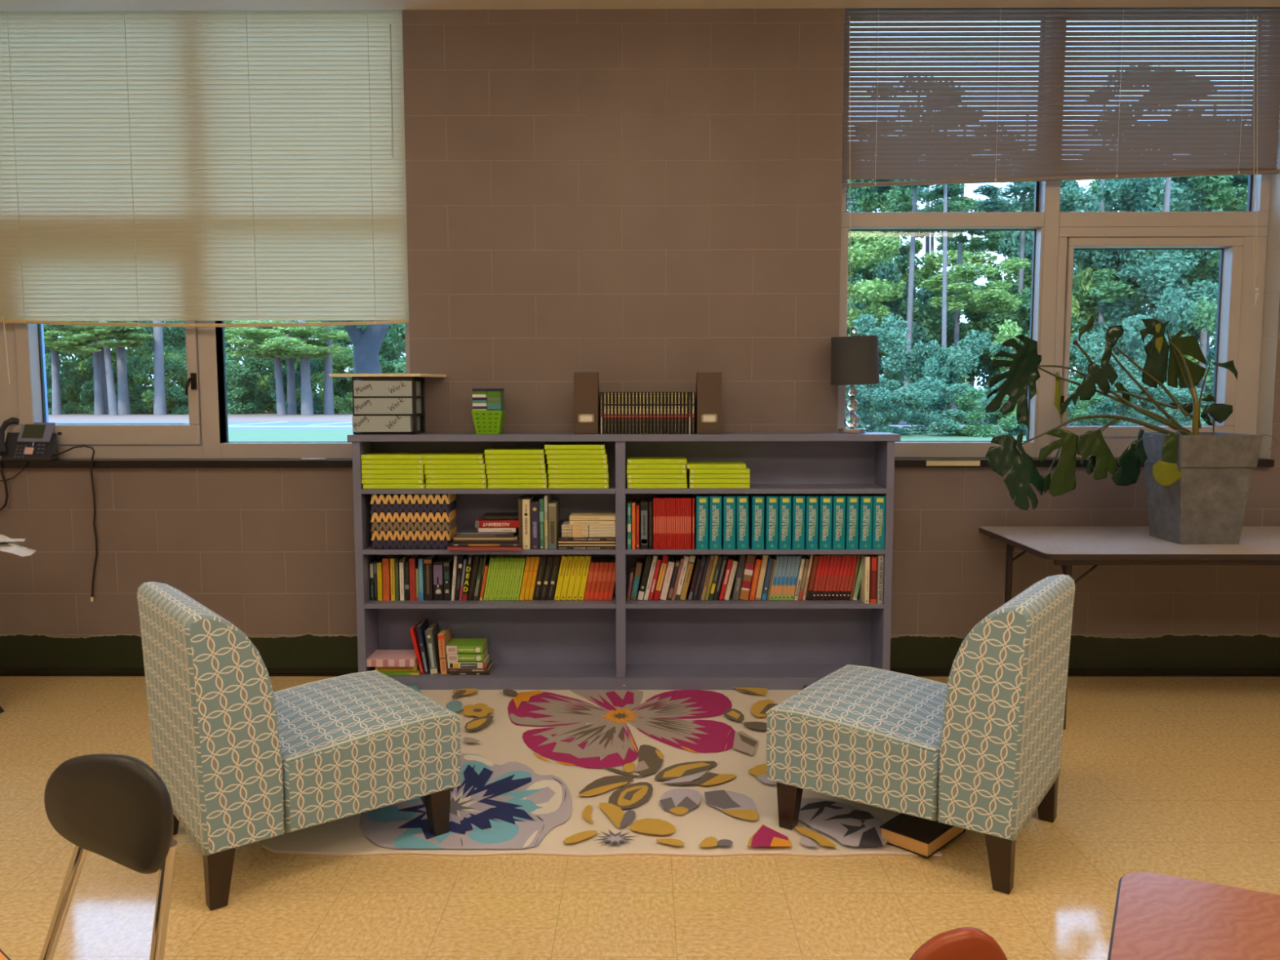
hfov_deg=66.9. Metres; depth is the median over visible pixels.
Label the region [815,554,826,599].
book
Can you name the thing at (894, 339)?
shrub
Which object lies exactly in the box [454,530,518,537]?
book
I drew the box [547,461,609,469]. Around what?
open textbook
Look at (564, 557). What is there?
book
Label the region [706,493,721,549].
dictionary
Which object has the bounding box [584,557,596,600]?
book
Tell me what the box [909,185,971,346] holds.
broadleaf tree
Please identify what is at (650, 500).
book
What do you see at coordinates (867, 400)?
shrub
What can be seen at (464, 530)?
book
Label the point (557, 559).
book
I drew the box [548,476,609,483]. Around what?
open textbook
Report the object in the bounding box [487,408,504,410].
notebook
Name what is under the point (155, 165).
blind
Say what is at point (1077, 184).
broadleaf tree
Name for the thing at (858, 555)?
book
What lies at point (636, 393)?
volume
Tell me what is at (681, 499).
paperback
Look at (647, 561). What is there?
book
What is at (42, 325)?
light pole
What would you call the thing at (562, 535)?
book
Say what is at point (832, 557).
book
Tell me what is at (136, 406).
shrub
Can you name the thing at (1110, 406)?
shrub
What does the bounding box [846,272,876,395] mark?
shrub
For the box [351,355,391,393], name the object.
shrub
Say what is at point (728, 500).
dictionary
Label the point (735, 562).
book
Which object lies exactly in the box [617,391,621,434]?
volume
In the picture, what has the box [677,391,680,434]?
volume
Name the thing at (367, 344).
oak tree
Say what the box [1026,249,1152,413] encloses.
shrub
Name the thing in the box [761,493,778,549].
dictionary
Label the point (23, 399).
window
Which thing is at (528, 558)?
book
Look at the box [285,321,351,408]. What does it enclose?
shrub
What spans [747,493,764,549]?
dictionary
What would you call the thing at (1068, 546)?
folding table
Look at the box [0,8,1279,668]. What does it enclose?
wall
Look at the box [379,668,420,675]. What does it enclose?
book
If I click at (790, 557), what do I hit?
book
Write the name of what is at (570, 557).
book
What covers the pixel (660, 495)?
paperback
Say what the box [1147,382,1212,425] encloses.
shrub
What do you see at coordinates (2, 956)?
student desk
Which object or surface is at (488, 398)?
notebook
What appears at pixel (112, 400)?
pine tree
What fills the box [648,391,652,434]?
volume
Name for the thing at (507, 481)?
open textbook
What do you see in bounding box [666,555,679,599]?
book
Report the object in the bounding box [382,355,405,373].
shrub
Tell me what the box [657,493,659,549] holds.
paperback
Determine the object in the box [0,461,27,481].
cable
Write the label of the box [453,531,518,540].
book
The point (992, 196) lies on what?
broadleaf tree
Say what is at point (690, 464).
open textbook
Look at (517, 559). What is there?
book
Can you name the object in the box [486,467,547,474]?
open textbook
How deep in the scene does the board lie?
4.35 m
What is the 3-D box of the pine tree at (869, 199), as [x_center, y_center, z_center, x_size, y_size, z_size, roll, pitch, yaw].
[12.750,-11.469,54.038,7.996,16.015,7.201,4,7,39]
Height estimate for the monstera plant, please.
0.822 m
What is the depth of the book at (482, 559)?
4.50 m
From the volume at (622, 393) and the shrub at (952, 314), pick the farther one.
the shrub at (952, 314)
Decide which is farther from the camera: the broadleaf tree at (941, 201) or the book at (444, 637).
the broadleaf tree at (941, 201)
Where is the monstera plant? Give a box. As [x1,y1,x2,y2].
[985,315,1277,510]
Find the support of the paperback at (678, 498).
on the bookshelf
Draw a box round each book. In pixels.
[369,559,377,600]
[373,556,383,600]
[375,663,419,671]
[377,560,383,600]
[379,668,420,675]
[382,554,395,600]
[390,554,399,600]
[395,554,404,600]
[399,554,410,600]
[404,560,409,600]
[407,685,422,693]
[408,554,421,600]
[409,621,424,674]
[415,567,418,600]
[415,619,430,674]
[417,554,428,600]
[423,554,438,600]
[424,622,440,674]
[432,558,446,600]
[437,626,451,674]
[443,557,453,600]
[445,638,487,653]
[447,545,522,550]
[447,646,488,662]
[448,654,489,668]
[448,660,493,672]
[449,664,493,675]
[450,542,521,546]
[451,554,461,600]
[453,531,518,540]
[453,539,519,542]
[454,527,514,533]
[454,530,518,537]
[454,554,467,600]
[458,555,467,600]
[462,554,475,600]
[467,554,483,600]
[473,554,485,599]
[475,516,519,528]
[477,527,518,532]
[477,554,490,600]
[480,560,489,600]
[481,512,518,519]
[483,554,497,600]
[488,554,502,599]
[493,554,507,599]
[498,554,512,599]
[503,554,517,599]
[508,554,522,599]
[513,554,528,599]
[518,494,526,548]
[519,554,532,600]
[522,495,533,549]
[524,554,537,599]
[528,554,541,599]
[530,499,539,549]
[533,554,547,599]
[539,495,544,549]
[539,554,555,599]
[544,493,551,549]
[546,554,562,599]
[548,499,559,549]
[554,554,568,599]
[558,533,615,540]
[558,540,615,543]
[558,543,615,546]
[558,546,615,549]
[560,554,573,599]
[561,520,615,528]
[561,528,615,531]
[561,531,615,534]
[561,533,615,537]
[565,554,580,599]
[568,511,615,519]
[569,520,615,524]
[572,554,586,599]
[577,554,592,599]
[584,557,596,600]
[588,558,600,599]
[593,558,605,599]
[598,557,609,600]
[602,558,614,599]
[607,557,615,599]
[626,499,631,549]
[626,567,634,599]
[630,557,642,599]
[631,498,635,549]
[635,502,639,549]
[637,554,651,599]
[640,500,648,549]
[643,554,657,599]
[648,497,653,549]
[648,555,661,599]
[653,554,668,599]
[659,557,675,599]
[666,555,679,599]
[671,554,684,599]
[674,554,688,600]
[680,554,695,599]
[686,554,700,600]
[691,554,706,599]
[696,554,710,599]
[700,554,714,599]
[704,554,718,599]
[708,554,722,599]
[712,554,728,599]
[718,555,733,599]
[723,555,737,599]
[730,554,746,599]
[738,554,755,599]
[748,555,761,599]
[754,554,768,599]
[760,554,773,599]
[766,554,776,599]
[768,554,780,599]
[773,554,784,599]
[777,554,788,599]
[781,554,793,599]
[785,554,796,599]
[789,554,800,599]
[793,554,804,599]
[798,554,808,599]
[802,554,813,599]
[805,554,818,599]
[811,554,822,599]
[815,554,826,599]
[818,554,831,599]
[822,554,834,599]
[826,554,838,599]
[830,554,842,599]
[834,554,845,599]
[837,554,849,599]
[841,554,853,599]
[845,554,857,599]
[848,554,860,599]
[852,557,862,599]
[857,554,870,603]
[866,554,877,603]
[875,554,884,603]
[880,813,965,857]
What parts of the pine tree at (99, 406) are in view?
crown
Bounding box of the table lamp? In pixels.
[831,328,879,433]
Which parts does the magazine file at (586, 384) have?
label frame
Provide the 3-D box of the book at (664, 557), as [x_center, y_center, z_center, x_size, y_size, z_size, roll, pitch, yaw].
[0.098,0.448,4.557,0.074,0.214,0.136,0,5,0]
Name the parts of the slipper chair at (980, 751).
leg, seat, leg, backrest, leg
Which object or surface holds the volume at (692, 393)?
on the bookshelf
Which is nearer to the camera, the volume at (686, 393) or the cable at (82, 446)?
the volume at (686, 393)
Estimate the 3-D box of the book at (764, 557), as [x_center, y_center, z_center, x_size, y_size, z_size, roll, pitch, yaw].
[0.565,0.447,4.554,0.060,0.214,0.136,0,5,0]
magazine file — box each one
[573,372,599,434]
[694,372,721,434]
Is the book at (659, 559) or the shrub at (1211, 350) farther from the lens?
the shrub at (1211, 350)
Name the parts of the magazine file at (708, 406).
label frame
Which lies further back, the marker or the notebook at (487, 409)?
the marker
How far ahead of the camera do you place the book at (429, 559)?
4.50 m
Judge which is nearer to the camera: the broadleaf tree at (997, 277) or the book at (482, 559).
the book at (482, 559)
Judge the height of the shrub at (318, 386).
16.036 m
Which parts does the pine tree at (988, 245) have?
crown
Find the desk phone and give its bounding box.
[0,417,62,460]
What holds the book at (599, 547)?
on the bookshelf
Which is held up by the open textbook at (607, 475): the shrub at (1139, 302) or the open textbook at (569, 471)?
the open textbook at (569, 471)
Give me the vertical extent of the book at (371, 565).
0.174 m
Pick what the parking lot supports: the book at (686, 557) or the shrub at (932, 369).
the shrub at (932, 369)
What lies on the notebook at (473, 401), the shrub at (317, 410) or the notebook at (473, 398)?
the notebook at (473, 398)
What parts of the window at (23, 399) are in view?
sash, handle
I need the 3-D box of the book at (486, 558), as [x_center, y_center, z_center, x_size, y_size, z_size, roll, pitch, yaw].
[-0.734,0.449,4.561,0.045,0.213,0.135,0,5,0]
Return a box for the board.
[328,373,446,377]
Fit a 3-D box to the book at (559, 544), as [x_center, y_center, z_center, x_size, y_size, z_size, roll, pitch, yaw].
[-0.242,0.288,4.498,0.260,0.013,0.191,0,5,0]
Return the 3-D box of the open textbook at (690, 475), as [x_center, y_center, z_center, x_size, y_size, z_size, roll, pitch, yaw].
[0.361,-0.025,4.474,0.272,0.020,0.201,0,5,0]
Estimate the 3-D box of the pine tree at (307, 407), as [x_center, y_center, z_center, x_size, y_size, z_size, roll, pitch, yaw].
[-22.099,-13.095,61.508,8.412,18.017,6.807,0,5,0]
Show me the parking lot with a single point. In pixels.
(229, 423)
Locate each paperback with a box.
[653,494,655,549]
[655,494,657,549]
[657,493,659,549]
[659,494,662,549]
[661,493,664,549]
[663,493,666,549]
[666,494,668,549]
[667,493,671,549]
[670,493,673,549]
[672,494,675,549]
[674,493,677,549]
[676,494,679,549]
[679,494,682,549]
[680,493,684,549]
[683,494,686,549]
[684,493,688,549]
[687,493,691,549]
[690,494,694,549]
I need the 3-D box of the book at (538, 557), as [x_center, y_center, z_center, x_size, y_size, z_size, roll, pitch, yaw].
[-0.492,0.452,4.564,0.057,0.206,0.135,0,5,0]
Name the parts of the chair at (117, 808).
post, backrest, post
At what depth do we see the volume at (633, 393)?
4.39 m
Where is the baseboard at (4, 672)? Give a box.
[0,667,1279,676]
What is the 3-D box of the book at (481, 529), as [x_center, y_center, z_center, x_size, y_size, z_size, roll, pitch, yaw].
[-0.653,0.222,4.483,0.174,0.020,0.151,0,5,0]
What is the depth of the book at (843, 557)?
4.49 m
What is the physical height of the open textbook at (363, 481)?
0.020 m
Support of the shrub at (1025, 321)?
on the strip
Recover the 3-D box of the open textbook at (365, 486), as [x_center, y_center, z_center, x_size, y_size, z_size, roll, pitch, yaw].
[-1.113,0.021,4.481,0.279,0.020,0.201,0,5,0]
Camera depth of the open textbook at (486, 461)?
4.37 m
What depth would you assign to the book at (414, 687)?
4.39 m
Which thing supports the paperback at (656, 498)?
on the bookshelf
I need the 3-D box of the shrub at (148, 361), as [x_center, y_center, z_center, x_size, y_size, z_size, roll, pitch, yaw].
[-42.784,-12.643,78.484,5.225,18.584,9.628,-3,6,-33]
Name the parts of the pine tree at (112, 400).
crown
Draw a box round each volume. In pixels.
[600,391,603,434]
[603,391,606,434]
[606,391,610,434]
[610,391,613,434]
[613,391,617,434]
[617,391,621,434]
[621,391,624,434]
[624,391,627,434]
[627,391,631,434]
[631,391,635,434]
[635,391,638,434]
[638,391,641,434]
[642,391,645,434]
[645,391,648,434]
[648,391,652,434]
[652,391,656,434]
[656,391,659,434]
[659,391,662,434]
[662,391,666,434]
[666,391,670,434]
[670,391,673,434]
[673,391,677,434]
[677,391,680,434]
[680,391,684,434]
[684,391,688,434]
[687,391,691,434]
[691,391,694,434]
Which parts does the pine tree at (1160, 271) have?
crown, crown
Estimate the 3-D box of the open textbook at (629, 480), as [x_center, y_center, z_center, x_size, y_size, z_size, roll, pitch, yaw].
[0.078,-0.003,4.475,0.269,0.020,0.201,0,5,0]
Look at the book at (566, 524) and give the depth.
4.40 m
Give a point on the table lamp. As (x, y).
(855, 361)
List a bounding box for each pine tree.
[43,320,115,414]
[43,320,146,414]
[49,327,62,414]
[73,320,153,415]
[115,328,130,414]
[152,320,167,414]
[224,320,336,414]
[224,322,316,414]
[233,320,350,414]
[323,326,334,414]
[846,179,934,362]
[846,179,979,421]
[895,179,1031,413]
[933,183,1005,410]
[946,181,1093,361]
[1059,110,1217,357]
[1075,177,1217,408]
[1160,174,1248,394]
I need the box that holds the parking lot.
[48,420,1124,430]
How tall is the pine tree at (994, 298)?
16.015 m
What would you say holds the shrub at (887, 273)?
on the strip
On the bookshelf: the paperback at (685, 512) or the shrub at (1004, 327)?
the paperback at (685, 512)
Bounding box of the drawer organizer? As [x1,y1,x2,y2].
[351,376,425,434]
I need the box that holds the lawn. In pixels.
[201,429,1026,444]
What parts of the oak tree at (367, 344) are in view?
crown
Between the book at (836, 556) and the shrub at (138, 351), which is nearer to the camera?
the book at (836, 556)
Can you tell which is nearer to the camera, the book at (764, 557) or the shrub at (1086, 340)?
the book at (764, 557)
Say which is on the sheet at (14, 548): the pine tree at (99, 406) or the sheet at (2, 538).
the sheet at (2, 538)
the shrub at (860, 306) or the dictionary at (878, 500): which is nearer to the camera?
the dictionary at (878, 500)
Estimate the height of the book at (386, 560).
0.196 m
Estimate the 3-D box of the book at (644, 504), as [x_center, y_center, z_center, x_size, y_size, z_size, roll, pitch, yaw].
[0.019,0.204,4.491,0.034,0.208,0.171,0,5,0]
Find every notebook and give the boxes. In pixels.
[471,388,489,391]
[471,391,487,394]
[472,394,487,397]
[472,397,487,399]
[472,400,487,403]
[472,403,487,406]
[472,406,487,408]
[472,408,487,410]
[486,388,504,391]
[486,391,504,394]
[486,394,504,397]
[486,397,504,399]
[486,400,504,403]
[486,403,504,406]
[487,405,504,408]
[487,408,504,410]
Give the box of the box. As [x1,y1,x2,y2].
[366,649,417,666]
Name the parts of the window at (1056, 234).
handle, sash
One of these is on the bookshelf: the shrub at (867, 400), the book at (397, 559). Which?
the book at (397, 559)
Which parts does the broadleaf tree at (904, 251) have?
crown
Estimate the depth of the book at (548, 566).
4.50 m
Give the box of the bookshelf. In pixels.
[346,431,900,689]
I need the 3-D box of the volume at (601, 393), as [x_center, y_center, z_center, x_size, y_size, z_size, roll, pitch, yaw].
[-0.175,-0.309,4.451,0.015,0.190,0.131,0,5,0]
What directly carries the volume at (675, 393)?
on the bookshelf
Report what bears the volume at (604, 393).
on the bookshelf
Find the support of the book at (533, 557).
on the bookshelf
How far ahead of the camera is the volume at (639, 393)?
4.39 m
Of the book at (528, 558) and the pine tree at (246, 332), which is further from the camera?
the pine tree at (246, 332)
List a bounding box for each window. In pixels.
[0,320,409,458]
[837,10,1279,457]
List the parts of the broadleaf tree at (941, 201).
crown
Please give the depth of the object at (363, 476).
4.38 m
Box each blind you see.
[0,9,408,383]
[841,6,1279,336]
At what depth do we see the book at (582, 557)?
4.49 m
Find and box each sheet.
[0,534,25,542]
[0,542,35,556]
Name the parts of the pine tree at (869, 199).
crown, crown, crown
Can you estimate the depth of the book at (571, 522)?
4.40 m
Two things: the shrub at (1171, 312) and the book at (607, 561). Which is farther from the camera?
the shrub at (1171, 312)
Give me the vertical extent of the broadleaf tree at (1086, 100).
23.274 m
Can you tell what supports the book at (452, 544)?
on the book at (449, 548)
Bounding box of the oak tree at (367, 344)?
[318,320,391,434]
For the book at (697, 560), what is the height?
0.194 m
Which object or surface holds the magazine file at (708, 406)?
on the bookshelf
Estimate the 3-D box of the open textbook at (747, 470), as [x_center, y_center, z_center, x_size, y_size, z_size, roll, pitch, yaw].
[0.360,-0.047,4.468,0.272,0.020,0.201,0,5,0]
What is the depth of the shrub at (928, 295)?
56.70 m
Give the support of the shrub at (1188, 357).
on the strip
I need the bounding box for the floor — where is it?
[0,676,1279,959]
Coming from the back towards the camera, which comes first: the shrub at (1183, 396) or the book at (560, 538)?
the shrub at (1183, 396)
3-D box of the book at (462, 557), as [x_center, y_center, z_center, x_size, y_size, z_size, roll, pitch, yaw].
[-0.841,0.450,4.562,0.043,0.210,0.136,0,5,0]
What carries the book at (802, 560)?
on the bookshelf
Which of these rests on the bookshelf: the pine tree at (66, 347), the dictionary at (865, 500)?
the dictionary at (865, 500)
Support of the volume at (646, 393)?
on the bookshelf
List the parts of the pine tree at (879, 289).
crown, crown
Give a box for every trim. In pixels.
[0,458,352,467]
[894,457,1274,466]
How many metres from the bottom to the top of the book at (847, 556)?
0.212 m
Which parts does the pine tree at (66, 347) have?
crown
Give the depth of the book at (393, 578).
4.50 m
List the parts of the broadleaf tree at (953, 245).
crown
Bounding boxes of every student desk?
[0,949,10,959]
[1107,871,1279,959]
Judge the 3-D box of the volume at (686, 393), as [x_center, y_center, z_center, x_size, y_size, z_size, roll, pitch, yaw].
[0.209,-0.309,4.449,0.015,0.190,0.131,0,5,0]
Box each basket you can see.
[369,493,457,549]
[471,409,506,434]
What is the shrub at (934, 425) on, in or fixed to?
on the lawn
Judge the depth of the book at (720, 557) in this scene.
4.49 m
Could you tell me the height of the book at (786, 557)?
0.209 m
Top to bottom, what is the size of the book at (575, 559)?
0.210 m
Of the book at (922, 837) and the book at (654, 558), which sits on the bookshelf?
the book at (654, 558)
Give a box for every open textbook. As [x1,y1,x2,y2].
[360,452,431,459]
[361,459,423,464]
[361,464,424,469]
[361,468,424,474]
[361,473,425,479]
[361,478,426,484]
[363,482,426,488]
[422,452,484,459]
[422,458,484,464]
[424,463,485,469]
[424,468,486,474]
[425,473,487,479]
[426,478,488,484]
[426,483,488,488]
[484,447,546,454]
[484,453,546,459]
[484,457,546,464]
[485,462,548,469]
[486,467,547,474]
[487,472,548,479]
[488,477,549,484]
[488,482,549,488]
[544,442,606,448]
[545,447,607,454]
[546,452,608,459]
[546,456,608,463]
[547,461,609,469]
[547,467,608,474]
[548,471,609,478]
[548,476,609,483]
[548,481,609,488]
[626,456,686,463]
[626,463,685,468]
[626,468,686,473]
[626,473,686,478]
[627,478,686,483]
[627,483,687,488]
[684,461,746,468]
[687,471,750,478]
[687,475,750,483]
[687,480,750,488]
[688,466,750,473]
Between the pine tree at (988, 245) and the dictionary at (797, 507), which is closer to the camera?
the dictionary at (797, 507)
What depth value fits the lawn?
31.27 m
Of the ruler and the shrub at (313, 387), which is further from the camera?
the shrub at (313, 387)
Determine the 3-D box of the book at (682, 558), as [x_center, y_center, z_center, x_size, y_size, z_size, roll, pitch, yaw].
[0.175,0.456,4.557,0.057,0.198,0.136,0,5,0]
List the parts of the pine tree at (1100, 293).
crown, crown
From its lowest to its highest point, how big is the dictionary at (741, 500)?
0.242 m
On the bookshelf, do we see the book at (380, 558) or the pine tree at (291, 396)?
the book at (380, 558)
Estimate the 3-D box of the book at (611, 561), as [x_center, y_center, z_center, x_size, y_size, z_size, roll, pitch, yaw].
[-0.147,0.465,4.562,0.053,0.180,0.135,0,5,0]
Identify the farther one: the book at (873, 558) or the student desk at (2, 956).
the book at (873, 558)
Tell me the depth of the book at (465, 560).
4.50 m
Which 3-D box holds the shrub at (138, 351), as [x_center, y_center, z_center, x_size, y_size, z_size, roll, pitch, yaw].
[-38.962,-11.044,78.070,11.769,17.467,7.215,-5,7,-43]
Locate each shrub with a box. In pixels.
[43,327,52,408]
[44,320,93,413]
[44,353,93,414]
[46,344,91,406]
[61,328,117,406]
[70,320,177,386]
[79,355,115,413]
[80,361,167,413]
[124,320,153,386]
[125,320,186,407]
[132,351,188,413]
[163,320,187,408]
[164,320,275,411]
[164,346,252,414]
[180,321,266,412]
[223,320,300,413]
[226,355,287,413]
[265,320,337,391]
[267,359,324,413]
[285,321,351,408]
[294,320,393,390]
[295,344,353,413]
[312,320,391,413]
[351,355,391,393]
[378,323,405,373]
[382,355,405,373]
[844,384,878,429]
[845,374,912,432]
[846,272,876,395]
[852,312,924,425]
[855,259,938,418]
[863,267,940,399]
[866,376,972,435]
[882,280,1030,419]
[903,338,957,425]
[911,275,1013,408]
[918,329,1015,425]
[947,386,1017,437]
[960,368,1078,435]
[974,319,1022,424]
[995,283,1087,420]
[1015,250,1123,401]
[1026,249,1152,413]
[1066,377,1121,425]
[1068,328,1130,425]
[1075,313,1186,425]
[1093,377,1170,425]
[1117,286,1197,424]
[1120,251,1196,412]
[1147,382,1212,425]
[1182,328,1215,393]
[1183,278,1217,394]
[1187,297,1217,422]
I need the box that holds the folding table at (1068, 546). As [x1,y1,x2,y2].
[978,526,1279,729]
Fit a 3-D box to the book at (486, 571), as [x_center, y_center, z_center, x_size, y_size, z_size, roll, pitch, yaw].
[-0.726,0.473,4.563,0.042,0.164,0.136,0,5,0]
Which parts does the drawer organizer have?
drawer, drawer, drawer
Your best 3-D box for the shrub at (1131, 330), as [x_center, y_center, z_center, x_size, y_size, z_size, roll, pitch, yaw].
[20.786,-4.162,41.255,4.928,5.840,3.022,-2,6,-25]
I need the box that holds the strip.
[48,412,1120,422]
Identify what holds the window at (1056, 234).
in the wall
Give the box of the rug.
[261,687,942,857]
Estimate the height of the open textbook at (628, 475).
0.020 m
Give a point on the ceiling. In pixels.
(5, 5)
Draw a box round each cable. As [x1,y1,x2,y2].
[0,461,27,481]
[0,465,8,511]
[52,444,97,601]
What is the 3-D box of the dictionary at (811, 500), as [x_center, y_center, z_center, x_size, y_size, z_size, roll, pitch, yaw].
[0.781,0.187,4.481,0.054,0.242,0.191,0,5,0]
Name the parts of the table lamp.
lamp shade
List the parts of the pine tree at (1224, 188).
crown, crown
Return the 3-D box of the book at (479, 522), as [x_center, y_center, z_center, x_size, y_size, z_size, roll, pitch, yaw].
[-0.648,0.195,4.480,0.202,0.033,0.151,0,5,0]
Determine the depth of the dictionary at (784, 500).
4.39 m
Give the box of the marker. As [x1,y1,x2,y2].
[301,457,325,460]
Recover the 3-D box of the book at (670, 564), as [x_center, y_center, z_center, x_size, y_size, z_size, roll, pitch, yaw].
[0.127,0.463,4.558,0.069,0.184,0.136,0,5,0]
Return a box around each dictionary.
[693,493,708,549]
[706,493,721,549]
[720,493,735,549]
[733,493,748,549]
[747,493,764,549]
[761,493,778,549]
[775,493,791,549]
[788,493,804,549]
[801,493,818,549]
[814,493,832,549]
[828,493,845,549]
[841,493,858,549]
[854,493,872,549]
[867,493,885,549]
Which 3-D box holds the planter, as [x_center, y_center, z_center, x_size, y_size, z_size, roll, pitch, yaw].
[2.369,0.030,4.130,0.340,0.456,0.340,0,5,0]
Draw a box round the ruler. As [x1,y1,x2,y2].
[925,460,980,466]
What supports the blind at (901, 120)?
attached to the window at (1056, 234)
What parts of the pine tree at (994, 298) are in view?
crown, crown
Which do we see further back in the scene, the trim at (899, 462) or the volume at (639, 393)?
the trim at (899, 462)
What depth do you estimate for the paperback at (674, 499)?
4.39 m
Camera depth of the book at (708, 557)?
4.49 m
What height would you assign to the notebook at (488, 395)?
0.013 m
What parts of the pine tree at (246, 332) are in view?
crown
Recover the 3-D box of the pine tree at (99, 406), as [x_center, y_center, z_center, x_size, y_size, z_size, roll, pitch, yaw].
[-37.963,-13.355,64.635,5.754,18.013,6.697,-3,6,-29]
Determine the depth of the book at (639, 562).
4.49 m
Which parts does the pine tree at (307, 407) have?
crown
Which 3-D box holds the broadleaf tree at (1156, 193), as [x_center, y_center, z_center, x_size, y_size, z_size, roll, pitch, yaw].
[33.055,-12.172,61.761,8.437,16.001,5.784,5,7,44]
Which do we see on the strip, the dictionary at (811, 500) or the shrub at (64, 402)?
the shrub at (64, 402)
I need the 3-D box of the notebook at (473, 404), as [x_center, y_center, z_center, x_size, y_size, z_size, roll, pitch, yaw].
[-0.728,-0.346,4.445,0.064,0.013,0.105,0,5,0]
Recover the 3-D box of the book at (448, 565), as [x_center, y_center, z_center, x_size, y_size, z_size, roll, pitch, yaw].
[-0.898,0.465,4.563,0.028,0.181,0.136,0,5,0]
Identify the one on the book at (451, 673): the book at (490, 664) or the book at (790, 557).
the book at (490, 664)
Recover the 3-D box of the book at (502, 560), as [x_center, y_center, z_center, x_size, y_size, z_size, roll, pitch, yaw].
[-0.653,0.454,4.565,0.057,0.202,0.136,0,5,0]
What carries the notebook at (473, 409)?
in the basket at (495, 420)
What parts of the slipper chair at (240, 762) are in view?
leg, backrest, leg, seat, leg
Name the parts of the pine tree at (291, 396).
crown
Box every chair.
[39,753,177,959]
[137,581,461,910]
[765,573,1075,893]
[909,927,1007,959]
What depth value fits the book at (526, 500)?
4.41 m
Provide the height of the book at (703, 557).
0.206 m
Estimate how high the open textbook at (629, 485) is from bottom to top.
0.020 m
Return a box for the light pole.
[40,324,48,422]
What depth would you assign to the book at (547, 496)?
4.41 m
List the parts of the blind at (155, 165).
pull cord, ladder cord, ladder cord, rail, ladder cord, ladder cord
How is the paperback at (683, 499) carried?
on the bookshelf
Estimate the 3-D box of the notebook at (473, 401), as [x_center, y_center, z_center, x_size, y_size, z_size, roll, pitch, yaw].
[-0.728,-0.359,4.444,0.064,0.013,0.105,0,5,0]
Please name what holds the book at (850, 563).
on the bookshelf
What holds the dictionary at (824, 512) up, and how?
on the bookshelf
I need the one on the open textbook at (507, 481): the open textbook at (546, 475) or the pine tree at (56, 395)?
the open textbook at (546, 475)
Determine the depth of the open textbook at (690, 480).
4.37 m
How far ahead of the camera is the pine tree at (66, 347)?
63.91 m
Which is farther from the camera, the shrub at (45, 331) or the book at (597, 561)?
the shrub at (45, 331)
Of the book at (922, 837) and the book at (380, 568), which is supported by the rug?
the book at (922, 837)
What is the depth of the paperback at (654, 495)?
4.40 m
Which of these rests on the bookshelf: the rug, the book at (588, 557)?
the book at (588, 557)
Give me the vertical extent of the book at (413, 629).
0.215 m
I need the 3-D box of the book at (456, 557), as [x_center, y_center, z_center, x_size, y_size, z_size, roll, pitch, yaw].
[-0.863,0.450,4.562,0.032,0.211,0.136,0,5,0]
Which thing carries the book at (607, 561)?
on the bookshelf
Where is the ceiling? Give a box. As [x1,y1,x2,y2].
[0,0,1279,11]
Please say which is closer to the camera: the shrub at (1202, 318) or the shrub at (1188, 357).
the shrub at (1202, 318)
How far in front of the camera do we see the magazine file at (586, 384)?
4.38 m
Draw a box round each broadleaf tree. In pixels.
[846,179,942,380]
[854,231,942,374]
[906,249,1031,387]
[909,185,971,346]
[923,186,929,346]
[934,200,1022,381]
[970,182,1034,279]
[976,199,1080,377]
[980,252,1031,364]
[1060,149,1113,212]
[1072,186,1180,327]
[1082,100,1125,159]
[1084,179,1207,309]
[1093,179,1209,339]
[1159,181,1235,388]
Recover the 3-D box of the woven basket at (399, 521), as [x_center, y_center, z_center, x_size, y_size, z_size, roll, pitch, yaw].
[-1.046,0.183,4.492,0.363,0.252,0.175,0,5,0]
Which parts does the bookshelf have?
panel, panel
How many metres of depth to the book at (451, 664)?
4.49 m
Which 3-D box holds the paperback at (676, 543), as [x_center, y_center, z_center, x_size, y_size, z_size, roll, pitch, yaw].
[0.167,0.191,4.490,0.009,0.234,0.191,0,5,0]
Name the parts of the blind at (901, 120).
pull cord, ladder cord, ladder cord, rail, ladder cord, ladder cord, pull cord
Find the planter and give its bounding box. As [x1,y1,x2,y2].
[1137,431,1263,544]
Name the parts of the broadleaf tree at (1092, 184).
crown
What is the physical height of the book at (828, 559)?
0.212 m
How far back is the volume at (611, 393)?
4.39 m
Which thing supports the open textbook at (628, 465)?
on the open textbook at (628, 470)
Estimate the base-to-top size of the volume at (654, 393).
0.190 m
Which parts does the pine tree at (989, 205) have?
crown, crown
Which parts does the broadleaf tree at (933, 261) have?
crown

